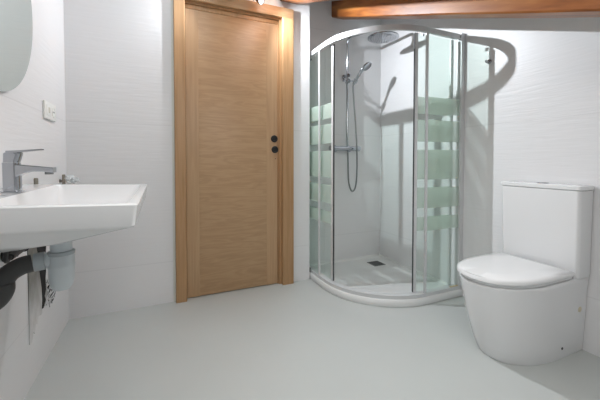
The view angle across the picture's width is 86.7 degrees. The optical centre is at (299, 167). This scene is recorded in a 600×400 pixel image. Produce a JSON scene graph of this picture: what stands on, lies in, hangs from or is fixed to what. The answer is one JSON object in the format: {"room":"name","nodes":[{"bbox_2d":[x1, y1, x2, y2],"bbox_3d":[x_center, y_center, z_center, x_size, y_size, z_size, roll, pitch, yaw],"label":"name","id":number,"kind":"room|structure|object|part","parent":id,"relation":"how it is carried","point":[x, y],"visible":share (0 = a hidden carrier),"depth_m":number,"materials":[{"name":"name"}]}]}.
{"room":"bathroom","nodes":[
{"label":"bathroom","id":0,"kind":"room"},
{"bbox_2d":[0,0,68,399],"bbox_3d":[-0.874,-0.265,0.572,0.100,2.462,3.565,-1,2,-24],"label":"wall","id":1,"kind":"structure","parent":0,"point":[23,126],"depth_m":1.45,"materials":[{"name":"white tile"}]},
{"bbox_2d":[0,249,28,263],"bbox_3d":[-1.047,0.287,1.165,0.051,0.099,0.236,-1,2,-24],"label":"angle valve","id":2,"kind":"object","parent":1,"relation":"attached to","point":[6,257],"visible":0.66,"depth_m":1.12,"materials":[{"name":"grey metal"}]},
{"bbox_2d":[0,0,32,90],"bbox_3d":[-1.023,-0.616,1.050,0.020,0.708,0.708,-1,2,-24],"label":"mirror","id":3,"kind":"object","parent":1,"relation":"attached to","point":[16,22],"visible":1,"depth_m":1.20,"materials":[{"name":"grey mirror"}]},
{"bbox_2d":[0,254,33,308],"bbox_3d":[-0.917,0.365,0.978,0.154,0.165,0.078,-1,2,-44],"label":"pipe","id":4,"kind":"object","parent":1,"relation":"attached to","point":[10,272],"visible":1,"depth_m":0.98,"materials":[{"name":"black plastic"}]},
{"bbox_2d":[0,282,15,308],"bbox_3d":[-0.930,0.402,0.963,0.104,0.093,0.071,-1,2,-36],"label":"socket","id":5,"kind":"object","parent":4,"relation":"attached to","point":[7,289],"depth_m":0.96,"materials":[{"name":"plastic"}]},
{"bbox_2d":[27,246,55,344],"bbox_3d":[-1.219,0.478,1.522,0.023,0.560,0.369,-1,2,-24],"label":"wall opening","id":6,"kind":"object","parent":1,"relation":"attached to","point":[37,286],"depth_m":1.43,"materials":[{"name":"black"}]},
{"bbox_2d":[43,100,55,121],"bbox_3d":[-1.280,-0.288,1.630,0.015,0.087,0.180,-1,2,-24],"label":"wall switch","id":7,"kind":"object","parent":1,"relation":"attached to","point":[49,110],"visible":1,"depth_m":1.60,"materials":[{"name":"white plastic"}]},
{"bbox_2d":[52,107,55,117],"bbox_3d":[-1.293,-0.290,1.669,0.003,0.054,0.054,-1,2,-24],"label":"socket","id":8,"kind":"object","parent":7,"relation":"attached to","point":[53,108],"depth_m":1.67,"materials":[{"name":"grey plastic"}]},
{"bbox_2d":[59,174,65,183],"bbox_3d":[-1.345,0.065,1.802,0.027,0.054,0.020,-1,2,-24],"label":"pipe stub","id":9,"kind":"object","parent":1,"relation":"attached to","point":[63,180],"visible":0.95,"depth_m":1.80,"materials":[{"name":"gold metal"}]},
{"bbox_2d":[64,175,79,183],"bbox_3d":[-1.323,0.067,1.840,0.086,0.055,0.106,-1,2,-24],"label":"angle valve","id":10,"kind":"object","parent":1,"relation":"attached to","point":[70,179],"visible":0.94,"depth_m":1.81,"materials":[{"name":"silver metal"}]},
{"bbox_2d":[0,184,146,252],"bbox_3d":[-0.787,0.142,1.081,0.462,0.134,0.757,-1,2,-24],"label":"basin","id":11,"kind":"object","parent":1,"relation":"attached to","point":[42,215],"visible":0.99,"depth_m":0.81,"materials":[{"name":"white ceramic"}]},
{"bbox_2d":[0,149,55,192],"bbox_3d":[-0.882,0.008,1.035,0.136,0.140,0.050,-1,2,-24],"label":"tap","id":12,"kind":"object","parent":11,"relation":"on","point":[12,170],"visible":1,"depth_m":1.01,"materials":[{"name":"silver metal"}]},
{"bbox_3d":[-0.894,-0.039,1.029,0.100,0.044,0.038,-1,2,-24],"label":"lever","id":13,"kind":"part","parent":12,"relation":"part of","materials":[{"name":"silver metal"}]},
{"bbox_3d":[-0.867,0.013,1.042,0.104,0.051,0.040,-1,2,-24],"label":"spout","id":14,"kind":"part","parent":12,"relation":"part of","materials":[{"name":"silver metal"}]},
{"bbox_2d":[33,241,75,290],"bbox_3d":[-0.823,0.312,1.067,0.114,0.204,0.079,-1,2,-24],"label":"trap","id":15,"kind":"object","parent":11,"relation":"attached to","point":[60,262],"visible":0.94,"depth_m":1.05,"materials":[{"name":"white plastic"}]},
{"bbox_2d":[33,252,49,270],"bbox_3d":[-0.849,0.307,1.046,0.050,0.060,0.061,-1,2,-24],"label":"pipe","id":16,"kind":"object","parent":15,"relation":"attached to","point":[41,261],"depth_m":1.03,"materials":[{"name":"white plastic"}]},
{"bbox_2d":[47,253,75,290],"bbox_3d":[-0.807,0.353,1.077,0.077,0.122,0.077,-1,2,-24],"label":"cup","id":17,"kind":"object","parent":15,"relation":"on","point":[60,266],"depth_m":1.05,"materials":[{"name":"white plastic"}]},
{"bbox_2d":[63,0,309,318],"bbox_3d":[-0.703,-0.244,2.330,1.637,2.334,0.160,-1,2,-24],"label":"wall","id":18,"kind":"structure","parent":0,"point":[118,94],"depth_m":2.07,"materials":[{"name":"white tile"}]},
{"bbox_2d":[171,0,293,302],"bbox_3d":[-0.485,-0.153,2.390,0.888,2.150,0.152,-1,2,-24],"label":"door frame","id":19,"kind":"structure","parent":18,"relation":"attached to","point":[287,24],"depth_m":2.36,"materials":[{"name":"brown wood"}]},
{"bbox_2d":[185,8,277,297],"bbox_3d":[-0.489,-0.095,2.372,0.680,2.022,0.048,-1,2,-24],"label":"door","id":20,"kind":"structure","parent":19,"relation":"in","point":[231,62],"depth_m":2.34,"materials":[{"name":"brown wood"}]},
{"bbox_3d":[-0.195,-0.142,2.478,0.055,0.055,0.008,-1,2,-24],"label":"knob","id":21,"kind":"part","parent":20,"relation":"part of","materials":[{"name":"black metal"}]},
{"bbox_3d":[-0.200,-0.226,2.474,0.055,0.055,0.008,-1,2,-24],"label":"knob","id":22,"kind":"part","parent":20,"relation":"part of","materials":[{"name":"black metal"}]},
{"bbox_2d":[256,0,264,4],"bbox_3d":[-0.427,-1.248,2.243,0.362,0.175,0.176,-1,2,-24],"label":"ceiling spotlight","id":23,"kind":"object","parent":18,"relation":"attached to","point":[260,2],"visible":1,"depth_m":2.27,"materials":[{"name":"silver metal"}]},
{"bbox_2d":[24,278,599,399],"bbox_3d":[0.318,1.003,1.131,2.707,0.100,3.565,-1,2,-24],"label":"floor","id":24,"kind":"structure","parent":0,"point":[299,340],"depth_m":1.57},
{"bbox_2d":[309,254,462,306],"bbox_3d":[0.587,0.893,2.549,0.861,0.050,0.944,-1,2,-24],"label":"shower tray","id":25,"kind":"object","parent":24,"relation":"on","point":[377,272],"visible":0.8,"depth_m":2.50,"materials":[{"name":"white ceramic"}]},
{"bbox_2d":[309,24,464,299],"bbox_3d":[0.513,-0.040,2.355,1.268,1.824,0.450,1,2,24],"label":"shower enclosure","id":26,"kind":"object","parent":25,"relation":"on","point":[427,164],"visible":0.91,"depth_m":2.24,"materials":[{"name":"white glass"}]},
{"bbox_3d":[0.091,-0.038,2.630,0.004,1.757,0.295,-1,2,-24],"label":"fixed panel","id":27,"kind":"part","parent":26,"relation":"part of","materials":[{"name":"clear glass"}]},
{"bbox_3d":[0.154,-0.036,2.554,0.008,1.748,0.424,-1,2,-24],"label":"sliding door","id":28,"kind":"part","parent":26,"relation":"part of","materials":[{"name":"clear glass"}]},
{"bbox_3d":[0.511,0.859,2.377,1.264,0.025,0.450,1,2,24],"label":"rail","id":29,"kind":"part","parent":26,"relation":"part of","materials":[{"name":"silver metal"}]},
{"bbox_3d":[0.509,-0.927,2.329,1.255,0.036,0.428,1,2,24],"label":"rail","id":30,"kind":"part","parent":26,"relation":"part of","materials":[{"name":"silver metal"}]},
{"bbox_3d":[0.928,-0.028,2.212,0.325,1.748,0.009,-1,2,-23],"label":"sliding door","id":31,"kind":"part","parent":26,"relation":"part of","materials":[{"name":"clear glass"}]},
{"bbox_3d":[0.994,-0.028,2.211,0.303,1.757,0.004,-1,2,-24],"label":"fixed panel","id":32,"kind":"part","parent":26,"relation":"part of","materials":[{"name":"clear glass"}]},
{"bbox_2d":[457,181,593,365],"bbox_3d":[1.104,0.511,1.648,0.629,0.858,0.400,-1,2,-24],"label":"toilet","id":33,"kind":"object","parent":24,"relation":"on","point":[525,303],"visible":1,"depth_m":1.56,"materials":[{"name":"white ceramic"}]},
{"bbox_3d":[1.038,0.514,1.619,0.485,0.028,0.378,-1,2,-24],"label":"lid","id":34,"kind":"part","parent":33,"relation":"part of","materials":[{"name":"white plastic"}]},
{"bbox_3d":[1.048,0.538,1.624,0.469,0.016,0.350,-1,2,-24],"label":"seat","id":35,"kind":"part","parent":33,"relation":"part of","materials":[{"name":"white plastic"}]},
{"bbox_3d":[1.109,0.743,1.657,0.616,0.393,0.362,-1,2,-24],"label":"bowl","id":36,"kind":"part","parent":33,"relation":"part of","materials":[{"name":"white ceramic"}]},
{"bbox_3d":[1.330,0.096,1.739,0.133,0.023,0.400,-1,2,-24],"label":"cistern lid","id":37,"kind":"part","parent":33,"relation":"part of","materials":[{"name":"white ceramic"}]},
{"bbox_2d":[309,1,380,263],"bbox_3d":[-0.376,-0.293,2.665,2.507,2.415,0.100,-1,2,-24],"label":"wall","id":38,"kind":"structure","parent":0,"point":[356,213],"depth_m":2.99,"materials":[{"name":"white tile"}]},
{"bbox_2d":[329,31,398,151],"bbox_3d":[0.565,-0.662,2.752,0.604,1.042,0.302,1,2,41],"label":"shower","id":39,"kind":"object","parent":38,"relation":"attached to","point":[382,37],"visible":0.91,"depth_m":2.86,"materials":[{"name":"silver metal"}]},
{"bbox_2d":[347,62,371,191],"bbox_3d":[0.535,-0.350,2.852,0.094,1.146,0.225,-1,2,-44],"label":"shower","id":40,"kind":"object","parent":39,"relation":"attached to","point":[366,66],"visible":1,"depth_m":2.87,"materials":[{"name":"silver metal"}]},
{"bbox_3d":[0.518,-0.811,2.821,0.112,0.145,0.032,1,2,34],"label":"handle","id":41,"kind":"part","parent":40,"relation":"part of","materials":[{"name":"silver metal"}]},
{"bbox_2d":[380,17,599,356],"bbox_3d":[1.509,-0.291,1.627,0.100,2.462,3.565,-1,2,-24],"label":"wall","id":42,"kind":"structure","parent":0,"point":[532,113],"depth_m":2.07,"materials":[{"name":"white tile"}]},
{"bbox_3d":[0.318,-0.857,1.085,2.707,1.505,3.565,-1,2,-24],"label":"ceiling","id":43,"kind":"structure","parent":0,"visible":0},
{"bbox_2d":[280,0,328,3],"bbox_3d":[0.571,-0.678,1.024,0.159,1.397,3.239,-1,2,-24],"label":"ceiling beam","id":44,"kind":"structure","parent":43,"relation":"attached to","point":[288,1],"depth_m":2.33,"materials":[{"name":"brown wood"}]},
{"bbox_2d":[332,0,599,19],"bbox_3d":[1.043,-0.717,1.344,0.133,1.498,3.444,-1,2,-24],"label":"ceiling beam","id":45,"kind":"structure","parent":43,"relation":"attached to","point":[341,9],"depth_m":1.67,"materials":[{"name":"brown wood"}]}
]}

